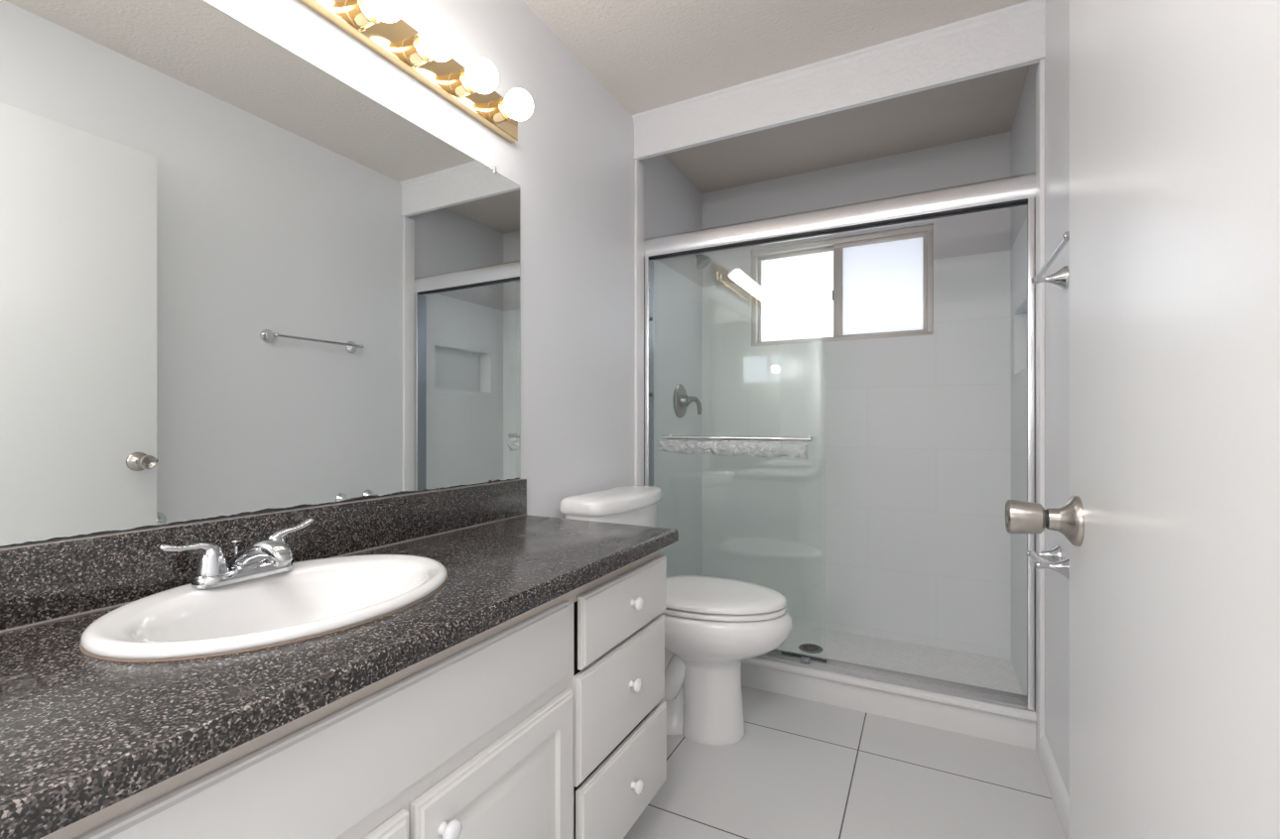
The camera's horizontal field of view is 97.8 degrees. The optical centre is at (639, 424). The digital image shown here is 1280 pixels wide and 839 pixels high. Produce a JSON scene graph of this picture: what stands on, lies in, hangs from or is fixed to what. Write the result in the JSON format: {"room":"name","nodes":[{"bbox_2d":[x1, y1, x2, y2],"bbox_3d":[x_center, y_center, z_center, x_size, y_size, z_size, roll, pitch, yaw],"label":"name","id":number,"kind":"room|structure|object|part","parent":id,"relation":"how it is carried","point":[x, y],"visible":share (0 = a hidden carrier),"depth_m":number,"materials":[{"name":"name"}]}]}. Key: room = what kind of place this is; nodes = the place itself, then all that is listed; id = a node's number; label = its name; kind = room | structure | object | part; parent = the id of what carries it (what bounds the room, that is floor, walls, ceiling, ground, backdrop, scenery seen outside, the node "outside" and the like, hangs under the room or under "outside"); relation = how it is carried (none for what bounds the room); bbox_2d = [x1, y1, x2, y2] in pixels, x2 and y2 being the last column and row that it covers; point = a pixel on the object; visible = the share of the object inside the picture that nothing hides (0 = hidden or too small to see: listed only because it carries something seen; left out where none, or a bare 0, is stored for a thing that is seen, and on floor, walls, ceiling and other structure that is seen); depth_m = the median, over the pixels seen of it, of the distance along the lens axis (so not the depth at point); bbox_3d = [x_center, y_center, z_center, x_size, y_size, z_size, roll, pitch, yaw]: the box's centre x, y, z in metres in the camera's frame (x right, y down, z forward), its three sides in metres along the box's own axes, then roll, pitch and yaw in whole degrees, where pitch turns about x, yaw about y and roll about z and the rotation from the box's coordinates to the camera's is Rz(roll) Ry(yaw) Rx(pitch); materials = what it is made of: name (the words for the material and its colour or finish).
{"room":"bathroom","nodes":[
{"label":"bathroom","id":0,"kind":"room"},
{"bbox_2d":[0,0,702,577],"bbox_3d":[-0.983,-0.159,0.740,0.120,2.600,5.853,0,0,27],"label":"wall","id":1,"kind":"structure","parent":0,"point":[572,161],"depth_m":2.02,"materials":[{"name":"white paint"}]},
{"bbox_2d":[0,0,519,547],"bbox_3d":[-0.773,-0.299,1.004,0.010,0.944,1.717,0,0,27],"label":"wall mirror","id":2,"kind":"object","parent":1,"relation":"attached to","point":[235,280],"visible":1,"depth_m":1.02,"materials":[{"name":"grey mirror"}]},
{"bbox_2d":[0,479,526,631],"bbox_3d":[-0.769,0.229,1.000,0.020,0.112,1.751,0,0,27],"label":"backsplash","id":3,"kind":"structure","parent":1,"relation":"attached to","point":[39,583],"depth_m":0.96,"materials":[{"name":"stone"}]},
{"bbox_2d":[299,0,533,142],"bbox_3d":[-0.617,-0.922,1.141,0.162,0.108,1.254,0,0,27],"label":"vanity light","id":4,"kind":"object","parent":1,"relation":"attached to","point":[427,56],"visible":1,"depth_m":1.35,"materials":[{"name":"gold metal"}]},
{"bbox_3d":[-0.550,-0.908,1.195,0.092,0.081,0.081,0,0,27],"label":"globe bulb","id":5,"kind":"part","parent":4,"relation":"part of","materials":[{"name":"white glass"}]},
{"bbox_3d":[-0.483,-0.908,1.325,0.092,0.081,0.081,0,0,27],"label":"globe bulb","id":6,"kind":"part","parent":4,"relation":"part of","materials":[{"name":"white glass"}]},
{"bbox_3d":[-0.415,-0.908,1.456,0.092,0.081,0.081,0,0,27],"label":"globe bulb","id":7,"kind":"part","parent":4,"relation":"part of","materials":[{"name":"white glass"}]},
{"bbox_3d":[-0.348,-0.908,1.586,0.092,0.081,0.081,0,0,27],"label":"globe bulb","id":8,"kind":"part","parent":4,"relation":"part of","materials":[{"name":"white glass"}]},
{"bbox_2d":[634,159,643,485],"bbox_3d":[-0.003,-0.045,2.493,0.014,2.253,0.073,0,0,27],"label":"trim","id":9,"kind":"structure","parent":1,"relation":"attached to","point":[638,167],"depth_m":2.47,"materials":[{"name":"white paint"}]},
{"bbox_2d":[672,384,701,417],"bbox_3d":[0.253,-0.123,2.897,0.097,0.176,0.176,0,0,27],"label":"shower valve","id":10,"kind":"object","parent":1,"relation":"attached to","point":[682,401],"visible":1,"depth_m":2.89,"materials":[{"name":"silver metal"}]},
{"bbox_3d":[0.283,-0.101,2.913,0.099,0.094,0.038,0,0,-25],"label":"lever","id":11,"kind":"part","parent":10,"relation":"part of","materials":[{"name":"silver metal"}]},
{"bbox_2d":[695,254,711,269],"bbox_3d":[0.299,-0.881,2.929,0.150,0.130,0.084,0,0,27],"label":"showerhead","id":12,"kind":"object","parent":1,"relation":"attached to","point":[703,261],"visible":0.62,"depth_m":2.90,"materials":[{"name":"silver metal"}]},
{"bbox_2d":[632,0,1045,160],"bbox_3d":[0.634,-1.265,2.123,1.486,0.187,0.034,0,0,27],"label":"soffit","id":13,"kind":"structure","parent":1,"relation":"attached to","point":[1011,37],"depth_m":2.04,"materials":[{"name":"white paint"}]},
{"bbox_2d":[522,0,1029,193],"bbox_3d":[-0.297,-1.393,0.318,1.726,0.130,5.733,0,0,27],"label":"ceiling","id":14,"kind":"structure","parent":0,"point":[650,55],"depth_m":2.11,"materials":[{"name":"white paint"}]},
{"bbox_2d":[623,685,1065,838],"bbox_3d":[-0.472,1.131,-0.021,1.726,0.100,4.970,0,0,27],"label":"floor","id":15,"kind":"structure","parent":0,"point":[800,769],"depth_m":1.67,"materials":[{"name":"tile"}]},
{"bbox_2d":[39,549,666,838],"bbox_3d":[-0.537,0.702,0.875,0.548,0.760,1.724,0,0,27],"label":"vanity cabinet","id":16,"kind":"object","parent":15,"relation":"on","point":[549,721],"visible":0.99,"depth_m":0.89,"materials":[{"name":"white paint"}]},
{"bbox_2d":[0,479,678,838],"bbox_3d":[-0.537,0.246,0.880,0.543,0.147,1.751,0,0,27],"label":"countertop","id":17,"kind":"structure","parent":16,"relation":"on","point":[81,735],"depth_m":0.77,"materials":[{"name":"stone"}]},
{"bbox_2d":[157,518,314,589],"bbox_3d":[-0.700,0.226,0.984,0.188,0.085,0.184,0,0,-19],"label":"faucet","id":18,"kind":"object","parent":17,"relation":"on","point":[272,556],"visible":1,"depth_m":0.94,"materials":[{"name":"silver metal"}]},
{"bbox_3d":[-0.739,0.204,0.916,0.023,0.027,0.084,0,0,35],"label":"lever","id":19,"kind":"part","parent":18,"relation":"part of","materials":[{"name":"silver metal"}]},
{"bbox_3d":[-0.722,0.227,0.941,0.047,0.049,0.047,0,0,27],"label":"handle","id":20,"kind":"part","parent":18,"relation":"part of","materials":[{"name":"silver metal"}]},
{"bbox_3d":[-0.725,0.237,1.001,0.017,0.062,0.017,0,0,27],"label":"lift rod","id":21,"kind":"part","parent":18,"relation":"part of","materials":[{"name":"silver metal"}]},
{"bbox_3d":[-0.698,0.259,0.987,0.054,0.020,0.159,0,0,27],"label":"plate","id":22,"kind":"part","parent":18,"relation":"part of","materials":[{"name":"silver metal"}]},
{"bbox_3d":[-0.653,0.231,0.963,0.146,0.068,0.053,0,0,27],"label":"spout","id":23,"kind":"part","parent":18,"relation":"part of","materials":[{"name":"silver metal"}]},
{"bbox_3d":[-0.674,0.227,1.033,0.047,0.049,0.047,0,0,27],"label":"handle","id":24,"kind":"part","parent":18,"relation":"part of","materials":[{"name":"silver metal"}]},
{"bbox_3d":[-0.661,0.201,1.060,0.023,0.034,0.084,0,0,27],"label":"lever","id":25,"kind":"part","parent":18,"relation":"part of","materials":[{"name":"silver metal"}]},
{"bbox_2d":[79,554,447,662],"bbox_3d":[-0.563,0.350,0.917,0.409,0.164,0.515,0,0,27],"label":"sink","id":26,"kind":"object","parent":17,"relation":"in","point":[320,597],"visible":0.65,"depth_m":0.92,"materials":[{"name":"white ceramic"}]},
{"bbox_3d":[-0.413,0.757,0.601,0.018,0.441,0.393,0,0,27],"label":"cabinet door","id":27,"kind":"part","parent":16,"relation":"part of","materials":[{"name":"white paint"}]},
{"bbox_3d":[-0.278,0.594,0.814,0.028,0.032,0.032,0,0,27],"label":"knob","id":28,"kind":"part","parent":16,"relation":"part of","materials":[{"name":"white ceramic"}]},
{"bbox_3d":[-0.229,0.757,0.960,0.018,0.441,0.390,0,0,27],"label":"cabinet door","id":29,"kind":"part","parent":16,"relation":"part of","materials":[{"name":"white paint"}]},
{"bbox_3d":[-0.347,0.681,0.774,0.020,0.624,1.718,0,0,27],"label":"frame","id":30,"kind":"part","parent":16,"relation":"part of","materials":[{"name":"white paint"}]},
{"bbox_3d":[-0.033,0.634,1.341,0.016,0.226,0.428,0,0,27],"label":"drawer","id":31,"kind":"part","parent":16,"relation":"part of","materials":[{"name":"white paint"}]},
{"bbox_3d":[-0.028,0.867,1.342,0.016,0.216,0.428,0,0,27],"label":"drawer","id":32,"kind":"part","parent":16,"relation":"part of","materials":[{"name":"white paint"}]},
{"bbox_3d":[-0.027,0.434,1.345,0.016,0.152,0.418,0,0,27],"label":"drawer","id":33,"kind":"part","parent":16,"relation":"part of","materials":[{"name":"white paint"}]},
{"bbox_3d":[-0.009,0.625,1.339,0.028,0.032,0.032,0,0,27],"label":"knob","id":34,"kind":"part","parent":16,"relation":"part of","materials":[{"name":"white ceramic"}]},
{"bbox_3d":[-0.006,0.868,1.337,0.028,0.032,0.032,0,0,27],"label":"knob","id":35,"kind":"part","parent":16,"relation":"part of","materials":[{"name":"white ceramic"}]},
{"bbox_3d":[-0.006,0.429,1.338,0.028,0.032,0.032,0,0,27],"label":"knob","id":36,"kind":"part","parent":16,"relation":"part of","materials":[{"name":"white ceramic"}]},
{"bbox_2d":[560,485,792,746],"bbox_3d":[0.156,0.664,1.989,0.747,0.836,0.516,0,0,22],"label":"toilet","id":37,"kind":"object","parent":15,"relation":"on","point":[712,624],"visible":0.61,"depth_m":1.89,"materials":[{"name":"white ceramic"}]},
{"bbox_3d":[-0.073,0.276,2.080,0.217,0.059,0.510,0,0,27],"label":"tank lid","id":38,"kind":"part","parent":37,"relation":"part of","materials":[{"name":"white ceramic"}]},
{"bbox_3d":[-0.076,0.472,2.082,0.186,0.334,0.480,0,0,27],"label":"tank","id":39,"kind":"part","parent":37,"relation":"part of","materials":[{"name":"white ceramic"}]},
{"bbox_3d":[0.263,0.625,1.976,0.497,0.018,0.364,0,0,22],"label":"seat","id":40,"kind":"part","parent":37,"relation":"part of","materials":[{"name":"white ceramic"}]},
{"bbox_3d":[0.263,0.598,1.976,0.498,0.026,0.372,0,0,22],"label":"lid","id":41,"kind":"part","parent":37,"relation":"part of","materials":[{"name":"white ceramic"}]},
{"bbox_2d":[741,657,1036,750],"bbox_3d":[0.682,1.048,2.217,1.486,0.187,0.104,0,0,27],"label":"shower curb","id":42,"kind":"object","parent":15,"relation":"on","point":[975,718],"depth_m":2.04,"materials":[{"name":"white acrylic"}]},
{"bbox_2d":[643,172,1035,712],"bbox_3d":[0.674,0.053,2.201,1.485,1.802,0.118,0,0,27],"label":"shower door","id":43,"kind":"structure","parent":42,"relation":"on","point":[1015,191],"depth_m":2.08,"materials":[{"name":"silver metal"}]},
{"bbox_2d":[658,439,808,459],"bbox_3d":[0.365,0.099,2.290,0.631,0.068,0.033,0,0,27],"label":"plastic wrap","id":44,"kind":"object","parent":43,"relation":"hanging from","point":[660,440],"visible":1,"depth_m":2.29,"materials":[{"name":"clear plastic"}]},
{"bbox_3d":[0.682,-0.802,2.216,1.485,0.091,0.077,0,0,27],"label":"rail","id":45,"kind":"part","parent":43,"relation":"part of","materials":[{"name":"silver metal"}]},
{"bbox_2d":[702,130,1011,659],"bbox_3d":[1.045,-0.159,2.919,1.486,2.600,0.120,0,0,27],"label":"wall","id":46,"kind":"structure","parent":0,"point":[892,525],"depth_m":2.78,"materials":[{"name":"tile"}]},
{"bbox_2d":[752,225,933,346],"bbox_3d":[1.030,-0.697,2.918,0.891,0.533,0.070,0,0,27],"label":"window","id":47,"kind":"structure","parent":46,"relation":"in","point":[880,285],"depth_m":2.88,"materials":[{"name":"white glass"}]},
{"bbox_3d":[0.853,-0.693,3.028,0.424,0.489,0.022,0,0,27],"label":"sash","id":48,"kind":"part","parent":47,"relation":"part of","materials":[{"name":"glass"}]},
{"bbox_3d":[0.853,-0.692,3.028,0.408,0.472,0.004,0,0,27],"label":"pane","id":49,"kind":"part","parent":47,"relation":"part of","materials":[{"name":"white glass"}]},
{"bbox_3d":[1.204,-0.693,2.813,0.434,0.489,0.022,0,0,27],"label":"sash","id":50,"kind":"part","parent":47,"relation":"part of","materials":[{"name":"white glass"}]},
{"bbox_3d":[1.204,-0.692,2.813,0.418,0.472,0.004,0,0,27],"label":"pane","id":51,"kind":"part","parent":47,"relation":"part of","materials":[{"name":"white glass"}]},
{"bbox_2d":[775,624,1023,694],"bbox_3d":[0.858,1.101,2.558,1.486,0.080,0.693,0,0,27],"label":"floor","id":52,"kind":"structure","parent":0,"point":[982,671],"depth_m":2.54,"materials":[{"name":"textured white acrylic"}]},
{"bbox_2d":[798,643,823,653],"bbox_3d":[0.809,1.059,2.643,0.112,0.004,0.112,0,0,27],"label":"shower drain","id":53,"kind":"object","parent":52,"relation":"on","point":[807,648],"visible":1,"depth_m":2.64,"materials":[{"name":"silver metal"}]},
{"bbox_2d":[1011,0,1069,797],"bbox_3d":[0.444,-0.159,0.003,0.120,2.600,5.853,0,0,27],"label":"wall","id":54,"kind":"structure","parent":0,"point":[1057,12],"depth_m":1.71,"materials":[{"name":"white paint"}]},
{"bbox_2d":[1035,58,1044,760],"bbox_3d":[1.305,-0.045,1.819,0.014,2.253,0.073,0,0,27],"label":"trim","id":55,"kind":"structure","parent":54,"relation":"attached to","point":[1040,73],"depth_m":1.79,"materials":[{"name":"white paint"}]},
{"bbox_2d":[1025,544,1069,579],"bbox_3d":[1.122,0.373,1.536,0.080,0.062,0.212,0,0,27],"label":"paper holder","id":56,"kind":"object","parent":54,"relation":"attached to","point":[1054,555],"visible":0.92,"depth_m":1.51,"materials":[{"name":"silver metal"}]},
{"bbox_3d":[1.157,0.373,1.603,0.080,0.062,0.062,0,0,27],"label":"post","id":57,"kind":"part","parent":56,"relation":"part of","materials":[{"name":"silver metal"}]},
{"bbox_3d":[1.088,0.373,1.470,0.080,0.062,0.062,0,0,27],"label":"post","id":58,"kind":"part","parent":56,"relation":"part of","materials":[{"name":"silver metal"}]},
{"bbox_2d":[1030,231,1069,289],"bbox_3d":[1.021,-0.397,1.340,0.080,0.062,0.469,0,0,27],"label":"towel bar","id":59,"kind":"object","parent":54,"relation":"attached to","point":[1061,278],"visible":0.62,"depth_m":1.48,"materials":[{"name":"silver metal"}]},
{"bbox_3d":[1.114,-0.397,1.520,0.080,0.062,0.062,0,0,27],"label":"post","id":60,"kind":"part","parent":59,"relation":"part of","materials":[{"name":"silver metal"}]},
{"bbox_3d":[0.927,-0.397,1.159,0.080,0.062,0.062,0,0,27],"label":"post","id":61,"kind":"part","parent":59,"relation":"part of","materials":[{"name":"silver metal"}]},
{"bbox_2d":[1039,734,1069,838],"bbox_3d":[0.194,1.036,-0.336,0.014,0.092,4.780,0,0,27],"label":"baseboard","id":62,"kind":"structure","parent":54,"relation":"attached to","point":[1060,797],"depth_m":1.58,"materials":[{"name":"white paint"}]},
{"bbox_2d":[1005,0,1279,838],"bbox_3d":[0.393,0.051,0.420,0.116,2.038,0.894,0,0,27],"label":"door","id":63,"kind":"structure","parent":54,"relation":"in","point":[1170,519],"depth_m":0.46,"materials":[{"name":"white paint"}]},
{"bbox_3d":[0.536,0.130,0.777,0.043,0.048,0.048,0,0,27],"label":"knob","id":64,"kind":"part","parent":63,"relation":"part of","materials":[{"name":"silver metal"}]}
]}

